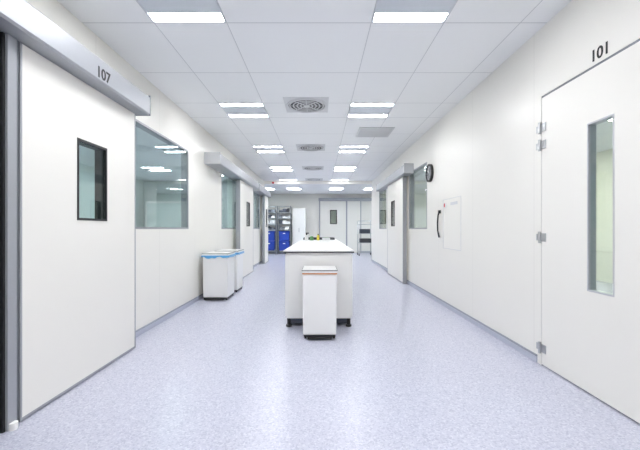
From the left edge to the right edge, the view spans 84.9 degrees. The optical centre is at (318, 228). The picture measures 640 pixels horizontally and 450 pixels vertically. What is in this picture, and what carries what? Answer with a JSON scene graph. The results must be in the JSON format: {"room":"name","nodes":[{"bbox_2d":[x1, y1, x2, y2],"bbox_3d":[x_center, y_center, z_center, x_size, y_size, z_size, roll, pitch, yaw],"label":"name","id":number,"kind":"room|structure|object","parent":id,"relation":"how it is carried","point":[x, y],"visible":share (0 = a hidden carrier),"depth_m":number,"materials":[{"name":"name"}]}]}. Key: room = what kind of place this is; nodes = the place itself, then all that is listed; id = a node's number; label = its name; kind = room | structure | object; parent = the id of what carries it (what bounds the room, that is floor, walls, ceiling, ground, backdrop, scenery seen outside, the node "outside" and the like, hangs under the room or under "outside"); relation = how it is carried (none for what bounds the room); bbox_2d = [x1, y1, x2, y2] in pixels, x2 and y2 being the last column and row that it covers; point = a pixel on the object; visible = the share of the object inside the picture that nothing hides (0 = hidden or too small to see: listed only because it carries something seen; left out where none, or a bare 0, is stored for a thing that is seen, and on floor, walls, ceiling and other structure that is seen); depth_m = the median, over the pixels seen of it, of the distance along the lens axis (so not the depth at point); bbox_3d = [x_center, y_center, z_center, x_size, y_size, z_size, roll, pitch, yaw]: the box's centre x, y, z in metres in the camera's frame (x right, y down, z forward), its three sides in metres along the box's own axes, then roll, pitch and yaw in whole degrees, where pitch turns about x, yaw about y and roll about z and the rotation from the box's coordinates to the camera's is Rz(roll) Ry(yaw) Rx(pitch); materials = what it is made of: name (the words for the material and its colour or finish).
{"room":"hospital corridor","nodes":[
{"label":"hospital corridor","id":0,"kind":"room"},
{"bbox_2d":[79,163,143,226],"bbox_3d":[-6.250,-0.275,7.000,0.100,2.850,20.000,0,0,0],"label":"wall","id":1,"kind":"structure","parent":0,"point":[86,173],"depth_m":9.50,"materials":[{"name":"white paint"}]},
{"bbox_2d":[25,0,263,329],"bbox_3d":[-2.000,-0.275,4.750,0.100,2.850,15.500,0,0,0],"label":"wall","id":2,"kind":"structure","parent":0,"point":[169,262],"depth_m":4.76,"materials":[{"name":"white paint"}]},
{"bbox_2d":[0,32,18,432],"bbox_3d":[-1.841,0.020,1.634,0.217,2.260,0.868,0,0,0],"label":"door frame","id":3,"kind":"object","parent":2,"relation":"attached to","point":[9,45],"visible":1,"depth_m":1.99,"materials":[{"name":"metal"}]},
{"bbox_2d":[0,0,150,115],"bbox_3d":[-1.798,-1.205,1.859,0.302,0.196,3.133,0,0,0],"label":"housing","id":4,"kind":"object","parent":2,"relation":"attached to","point":[19,19],"visible":0.78,"depth_m":2.31,"materials":[{"name":"metal"}]},
{"bbox_2d":[19,42,135,421],"bbox_3d":[-1.815,0.018,2.723,0.097,2.247,1.303,0,0,0],"label":"leaf","id":5,"kind":"object","parent":4,"relation":"hanging from","point":[77,276],"visible":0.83,"depth_m":2.46,"materials":[{"name":"laminate"}]},
{"bbox_2d":[98,66,110,82],"bbox_3d":[-1.649,-1.179,2.692,0.002,0.086,0.154,0,0,0],"label":"number label","id":6,"kind":"object","parent":4,"relation":"attached to","point":[105,73],"visible":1,"depth_m":2.68,"materials":[{"name":"black plastic"}]},
{"bbox_2d":[136,119,188,228],"bbox_3d":[-1.996,-0.585,4.420,0.101,1.170,1.600,0,0,0],"label":"window","id":7,"kind":"structure","parent":2,"relation":"in","point":[184,152],"depth_m":5.20,"materials":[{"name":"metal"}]},
{"bbox_2d":[136,261,261,336],"bbox_3d":[-1.942,1.115,4.750,0.016,0.070,15.500,0,0,0],"label":"baseboard","id":8,"kind":"structure","parent":2,"relation":"attached to","point":[159,320],"depth_m":4.48,"materials":[{"name":"plastic"}]},
{"bbox_2d":[221,173,235,228],"bbox_3d":[-1.996,-0.585,7.650,0.101,1.170,1.300,0,0,0],"label":"window","id":9,"kind":"structure","parent":2,"relation":"in","point":[233,181],"depth_m":8.28,"materials":[{"name":"glass"}]},
{"bbox_2d":[204,152,258,188],"bbox_3d":[-1.813,-1.205,7.870,0.272,0.196,3.876,0,0,0],"label":"housing","id":10,"kind":"object","parent":2,"relation":"attached to","point":[217,161],"visible":0.94,"depth_m":6.64,"materials":[{"name":"metal"}]},
{"bbox_2d":[236,180,252,277],"bbox_3d":[-1.815,0.018,8.625,0.097,2.247,1.558,0,0,0],"label":"leaf","id":11,"kind":"object","parent":10,"relation":"hanging from","point":[244,192],"visible":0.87,"depth_m":8.43,"materials":[{"name":"laminate"}]},
{"bbox_2d":[253,192,259,228],"bbox_3d":[-1.996,-0.585,10.950,0.101,1.170,1.100,0,0,0],"label":"window","id":12,"kind":"structure","parent":2,"relation":"in","point":[258,196],"depth_m":11.48,"materials":[{"name":"glass"}]},
{"bbox_2d":[253,184,270,197],"bbox_3d":[-1.823,-1.205,11.200,0.252,0.196,2.216,0,0,0],"label":"housing","id":13,"kind":"object","parent":2,"relation":"attached to","point":[261,191],"visible":0.69,"depth_m":10.92,"materials":[{"name":"metal"}]},
{"bbox_2d":[262,195,267,263],"bbox_3d":[-1.825,0.018,11.925,0.077,2.247,0.778,0,0,0],"label":"leaf","id":14,"kind":"object","parent":13,"relation":"hanging from","point":[264,198],"visible":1,"depth_m":11.54,"materials":[{"name":"laminate"}]},
{"bbox_2d":[144,181,256,227],"bbox_3d":[-4.125,-0.275,12.450,4.150,2.850,0.100,0,0,0],"label":"wall","id":15,"kind":"structure","parent":0,"point":[153,190],"depth_m":12.40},
{"bbox_2d":[264,181,371,183],"bbox_3d":[-0.035,-1.650,12.440,3.830,0.100,0.120,0,0,0],"label":"wall header","id":16,"kind":"structure","parent":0,"point":[265,182],"depth_m":12.38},
{"bbox_2d":[0,253,639,449],"bbox_3d":[0.000,1.200,7.000,12.400,0.100,20.000,0,0,0],"label":"floor","id":17,"kind":"structure","parent":0,"point":[409,372],"depth_m":2.52,"materials":[{"name":"plastic"}]},
{"bbox_2d":[146,201,180,226],"bbox_3d":[-5.250,0.100,12.115,1.300,2.100,0.470,0,0,0],"label":"tall cabinet","id":18,"kind":"object","parent":17,"relation":"on","point":[158,213],"visible":0.25,"depth_m":11.88,"materials":[{"name":"white laminate"}]},
{"bbox_2d":[201,251,235,299],"bbox_3d":[-1.669,0.770,5.853,0.454,0.760,0.526,0,0,0],"label":"waste bin","id":19,"kind":"object","parent":17,"relation":"on","point":[218,266],"visible":1,"depth_m":5.63,"materials":[{"name":"white plastic"}]},
{"bbox_2d":[216,249,243,291],"bbox_3d":[-1.670,0.770,6.534,0.454,0.760,0.527,0,0,0],"label":"waste bin","id":20,"kind":"object","parent":17,"relation":"on","point":[238,275],"visible":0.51,"depth_m":6.39,"materials":[{"name":"white plastic"}]},
{"bbox_2d":[268,206,276,253],"bbox_3d":[-2.285,0.050,16.200,0.670,2.200,0.600,0,0,0],"label":"shelving unit","id":21,"kind":"object","parent":17,"relation":"on","point":[272,211],"visible":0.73,"depth_m":15.93,"materials":[{"name":"metal"}]},
{"bbox_2d":[268,241,274,250],"bbox_3d":[-2.285,0.767,16.188,0.550,0.434,0.524,0,0,0],"label":"crate","id":22,"kind":"object","parent":21,"relation":"on","point":[271,244],"visible":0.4,"depth_m":15.95,"materials":[{"name":"plastic"}]},
{"bbox_2d":[268,231,274,240],"bbox_3d":[-2.285,0.315,16.188,0.550,0.450,0.524,0,0,0],"label":"crate","id":23,"kind":"object","parent":22,"relation":"on","point":[271,234],"visible":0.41,"depth_m":15.95,"materials":[{"name":"plastic"}]},
{"bbox_2d":[277,206,291,253],"bbox_3d":[-1.590,0.050,16.200,0.620,2.200,0.600,0,0,0],"label":"shelving unit","id":24,"kind":"object","parent":17,"relation":"on","point":[284,211],"visible":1,"depth_m":15.93,"materials":[{"name":"metal"}]},
{"bbox_2d":[279,241,289,250],"bbox_3d":[-1.590,0.767,16.188,0.500,0.434,0.524,0,0,0],"label":"crate","id":25,"kind":"object","parent":24,"relation":"on","point":[283,245],"visible":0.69,"depth_m":15.95,"materials":[{"name":"plastic"}]},
{"bbox_2d":[279,231,289,240],"bbox_3d":[-1.590,0.315,16.188,0.500,0.450,0.524,0,0,0],"label":"crate","id":26,"kind":"object","parent":25,"relation":"on","point":[283,235],"visible":0.87,"depth_m":15.95,"materials":[{"name":"plastic"}]},
{"bbox_2d":[292,208,305,244],"bbox_3d":[-0.920,0.100,16.380,0.600,2.100,0.640,0,0,0],"label":"storage cabinet","id":27,"kind":"object","parent":17,"relation":"on","point":[298,214],"visible":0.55,"depth_m":16.08,"materials":[{"name":"white metal"}]},
{"bbox_2d":[283,239,353,326],"bbox_3d":[-0.003,0.700,6.355,0.833,0.900,4.544,0,0,0],"label":"lab bench","id":28,"kind":"object","parent":17,"relation":"on","point":[302,253],"visible":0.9,"depth_m":4.11,"materials":[{"name":"white laminate"}]},
{"bbox_2d":[303,237,334,239],"bbox_3d":[0.000,0.224,8.250,0.720,0.048,0.500,0,0,0],"label":"tray","id":29,"kind":"object","parent":28,"relation":"on","point":[315,238],"visible":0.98,"depth_m":8.00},
{"bbox_2d":[302,266,337,338],"bbox_3d":[0.007,0.787,3.823,0.374,0.725,0.446,0,0,0],"label":"waste bin","id":30,"kind":"object","parent":17,"relation":"on","point":[319,282],"visible":1,"depth_m":3.64,"materials":[{"name":"white plastic"}]},
{"bbox_2d":[357,221,371,255],"bbox_3d":[2.010,0.395,15.300,0.610,1.510,0.700,0,0,0],"label":"trolley","id":31,"kind":"object","parent":17,"relation":"on","point":[361,231],"visible":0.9,"depth_m":15.05,"materials":[{"name":"silver metal"}]},
{"bbox_2d":[268,194,371,250],"bbox_3d":[0.000,-0.275,17.050,12.400,2.850,0.100,0,0,0],"label":"wall","id":32,"kind":"structure","parent":0,"point":[310,202],"depth_m":17.00,"materials":[{"name":"white paint"}]},
{"bbox_2d":[268,251,371,252],"bbox_3d":[0.000,1.107,16.994,12.400,0.085,0.012,0,0,0],"label":"baseboard","id":33,"kind":"structure","parent":32,"relation":"attached to","point":[268,251],"depth_m":16.99,"materials":[{"name":"plastic"}]},
{"bbox_2d":[319,198,371,200],"bbox_3d":[1.340,-1.420,16.899,2.720,0.140,0.199,0,0,0],"label":"housing","id":34,"kind":"object","parent":32,"relation":"attached to","point":[320,199],"visible":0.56,"depth_m":16.80,"materials":[{"name":"metal"}]},
{"bbox_2d":[319,201,360,252],"bbox_3d":[1.020,-0.100,16.955,2.040,2.500,0.070,0,0,0],"label":"leaf","id":35,"kind":"object","parent":34,"relation":"hanging from","point":[348,213],"visible":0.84,"depth_m":16.93,"materials":[{"name":"laminate"}]},
{"bbox_2d":[331,211,335,222],"bbox_3d":[0.900,-0.275,18.250,2.600,2.850,0.100,0,0,0],"label":"wall","id":36,"kind":"structure","parent":0,"point":[333,213],"depth_m":18.20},
{"bbox_2d":[57,0,612,193],"bbox_3d":[0.000,-1.750,7.000,12.400,0.100,20.000,0,0,0],"label":"ceiling","id":37,"kind":"structure","parent":0,"point":[266,52],"depth_m":3.71,"materials":[{"name":"tile"}]},
{"bbox_2d":[141,167,170,170],"bbox_3d":[-4.600,-1.741,9.950,0.592,0.089,0.592,0,0,0],"label":"ceiling light","id":38,"kind":"object","parent":37,"relation":"in","point":[148,168],"depth_m":9.82,"materials":[{"name":"white plastic"}]},
{"bbox_2d":[154,146,180,152],"bbox_3d":[-3.100,-1.741,7.500,0.592,0.089,0.592,0,0,0],"label":"ceiling light","id":39,"kind":"object","parent":37,"relation":"in","point":[168,149],"depth_m":7.48,"materials":[{"name":"white plastic"}]},
{"bbox_2d":[136,0,225,22],"bbox_3d":[-1.060,-1.741,2.580,0.592,0.089,0.592,0,0,0],"label":"ceiling light","id":40,"kind":"object","parent":37,"relation":"in","point":[159,11],"depth_m":2.73,"materials":[{"name":"white plastic"}]},
{"bbox_2d":[219,103,268,117],"bbox_3d":[-1.060,-1.741,5.030,0.592,0.089,0.592,0,0,0],"label":"ceiling light","id":41,"kind":"object","parent":37,"relation":"in","point":[233,110],"depth_m":5.02,"materials":[{"name":"white plastic"}]},
{"bbox_2d":[253,146,284,152],"bbox_3d":[-1.060,-1.741,7.480,0.592,0.089,0.592,0,0,0],"label":"ceiling light","id":42,"kind":"object","parent":37,"relation":"in","point":[260,149],"depth_m":7.48,"materials":[{"name":"white plastic"}]},
{"bbox_2d":[270,167,292,170],"bbox_3d":[-1.060,-1.741,9.930,0.592,0.089,0.592,0,0,0],"label":"ceiling light","id":43,"kind":"object","parent":37,"relation":"in","point":[272,168],"depth_m":9.82,"materials":[{"name":"white plastic"}]},
{"bbox_2d":[283,97,328,112],"bbox_3d":[-0.170,-1.688,4.800,0.594,0.022,0.594,0,0,0],"label":"ceiling vent","id":44,"kind":"object","parent":37,"relation":"in","point":[292,104],"visible":1,"depth_m":4.75,"materials":[{"name":"metal"}]},
{"bbox_2d":[296,144,324,150],"bbox_3d":[-0.170,-1.688,7.300,0.594,0.022,0.594,0,0,0],"label":"ceiling vent","id":45,"kind":"object","parent":37,"relation":"in","point":[300,147],"visible":1,"depth_m":7.24,"materials":[{"name":"metal"}]},
{"bbox_2d":[302,166,323,169],"bbox_3d":[-0.170,-1.688,9.750,0.594,0.022,0.594,0,0,0],"label":"ceiling vent","id":46,"kind":"object","parent":37,"relation":"in","point":[303,167],"visible":1,"depth_m":9.65,"materials":[{"name":"metal"}]},
{"bbox_2d":[305,178,322,180],"bbox_3d":[-0.170,-1.688,12.000,0.594,0.022,0.594,0,0,0],"label":"ceiling vent","id":47,"kind":"object","parent":37,"relation":"in","point":[306,179],"visible":1,"depth_m":11.91,"materials":[{"name":"metal"}]},
{"bbox_2d":[334,167,355,170],"bbox_3d":[0.730,-1.741,9.930,0.592,0.089,0.592,0,0,0],"label":"ceiling light","id":48,"kind":"object","parent":37,"relation":"in","point":[336,168],"depth_m":9.82,"materials":[{"name":"white plastic"}]},
{"bbox_2d":[339,146,368,152],"bbox_3d":[0.730,-1.741,7.480,0.592,0.089,0.592,0,0,0],"label":"ceiling light","id":49,"kind":"object","parent":37,"relation":"in","point":[343,149],"depth_m":7.48,"materials":[{"name":"white plastic"}]},
{"bbox_2d":[348,103,394,117],"bbox_3d":[0.730,-1.741,5.030,0.592,0.089,0.592,0,0,0],"label":"ceiling light","id":50,"kind":"object","parent":37,"relation":"in","point":[356,110],"depth_m":5.02,"materials":[{"name":"white plastic"}]},
{"bbox_2d":[356,127,394,136],"bbox_3d":[0.970,-1.694,6.140,0.594,0.012,0.594,0,0,0],"label":"ceiling vent","id":51,"kind":"object","parent":37,"relation":"in","point":[362,131],"visible":1,"depth_m":6.07,"materials":[{"name":"metal"}]},
{"bbox_2d":[372,0,456,22],"bbox_3d":[0.730,-1.741,2.580,0.592,0.089,0.592,0,0,0],"label":"ceiling light","id":52,"kind":"object","parent":37,"relation":"in","point":[386,11],"depth_m":2.73,"materials":[{"name":"white plastic"}]},
{"bbox_2d":[383,181,425,227],"bbox_3d":[4.090,-0.275,12.450,4.220,2.850,0.100,0,0,0],"label":"wall","id":53,"kind":"structure","parent":0,"point":[419,186],"depth_m":12.40,"materials":[{"name":"white paint"}]},
{"bbox_2d":[372,0,639,364],"bbox_3d":[1.930,-0.275,4.750,0.100,2.850,15.500,0,0,0],"label":"wall","id":54,"kind":"structure","parent":0,"point":[483,152],"depth_m":3.63,"materials":[{"name":"white paint"}]},
{"bbox_2d":[379,190,385,228],"bbox_3d":[1.927,-0.585,10.325,0.101,1.170,1.150,0,0,0],"label":"window","id":55,"kind":"structure","parent":54,"relation":"in","point":[380,192],"depth_m":10.88,"materials":[{"name":"glass"}]},
{"bbox_2d":[376,163,413,190],"bbox_3d":[1.783,-1.205,8.625,0.192,0.196,3.366,0,0,0],"label":"housing","id":56,"kind":"object","parent":54,"relation":"attached to","point":[407,169],"visible":1,"depth_m":7.63,"materials":[{"name":"metal"}]},
{"bbox_2d":[387,176,406,282],"bbox_3d":[1.802,0.018,8.185,0.082,2.247,1.658,0,0,0],"label":"leaf","id":57,"kind":"object","parent":56,"relation":"hanging from","point":[396,191],"visible":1,"depth_m":7.87,"materials":[{"name":"laminate"}]},
{"bbox_2d":[409,162,426,228],"bbox_3d":[1.927,-0.585,6.700,0.101,1.170,1.220,0,0,0],"label":"window","id":58,"kind":"structure","parent":54,"relation":"in","point":[411,177],"depth_m":7.29,"materials":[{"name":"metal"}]},
{"bbox_2d":[426,164,433,181],"bbox_3d":[1.857,-0.940,5.880,0.044,0.300,0.300,0,0,0],"label":"wall clock","id":59,"kind":"object","parent":54,"relation":"attached to","point":[429,169],"visible":1,"depth_m":5.85,"materials":[{"name":"black plastic"}]},
{"bbox_2d":[437,210,440,237],"bbox_3d":[1.856,-0.079,5.426,0.046,0.423,0.072,0,0,0],"label":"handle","id":60,"kind":"object","parent":54,"relation":"attached to","point":[439,211],"visible":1,"depth_m":5.43,"materials":[{"name":"black plastic"}]},
{"bbox_2d":[371,259,536,362],"bbox_3d":[1.872,1.115,4.750,0.016,0.070,15.500,0,0,0],"label":"baseboard","id":61,"kind":"structure","parent":54,"relation":"attached to","point":[533,356],"depth_m":4.00,"materials":[{"name":"plastic"}]},
{"bbox_2d":[536,122,545,353],"bbox_3d":[1.865,0.075,2.953,0.028,1.945,0.125,0,0,0],"label":"hinges","id":62,"kind":"object","parent":54,"relation":"attached to","point":[540,145],"visible":1,"depth_m":2.95,"materials":[{"name":"silver metal"}]},
{"bbox_2d":[542,41,639,422],"bbox_3d":[1.901,0.019,2.390,0.057,2.238,1.116,0,0,0],"label":"leaf","id":63,"kind":"object","parent":54,"relation":"attached to","point":[591,336],"visible":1,"depth_m":2.44,"materials":[{"name":"laminate"}]},
{"bbox_2d":[542,38,639,97],"bbox_3d":[1.911,0.015,2.390,0.058,2.269,1.138,0,0,0],"label":"frame","id":64,"kind":"object","parent":54,"relation":"attached to","point":[638,40],"visible":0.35,"depth_m":2.38,"materials":[{"name":"metal"}]},
{"bbox_2d":[592,41,607,61],"bbox_3d":[1.878,-1.185,2.340,0.002,0.081,0.125,0,0,0],"label":"number label","id":65,"kind":"object","parent":54,"relation":"attached to","point":[600,46],"visible":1,"depth_m":2.33,"materials":[{"name":"black plastic"}]},
{"bbox_2d":[596,149,612,282],"bbox_3d":[6.250,-0.275,7.000,0.100,2.850,20.000,0,0,0],"label":"wall","id":66,"kind":"structure","parent":0,"point":[604,159],"depth_m":7.60,"materials":[{"name":"white paint"}]}
]}

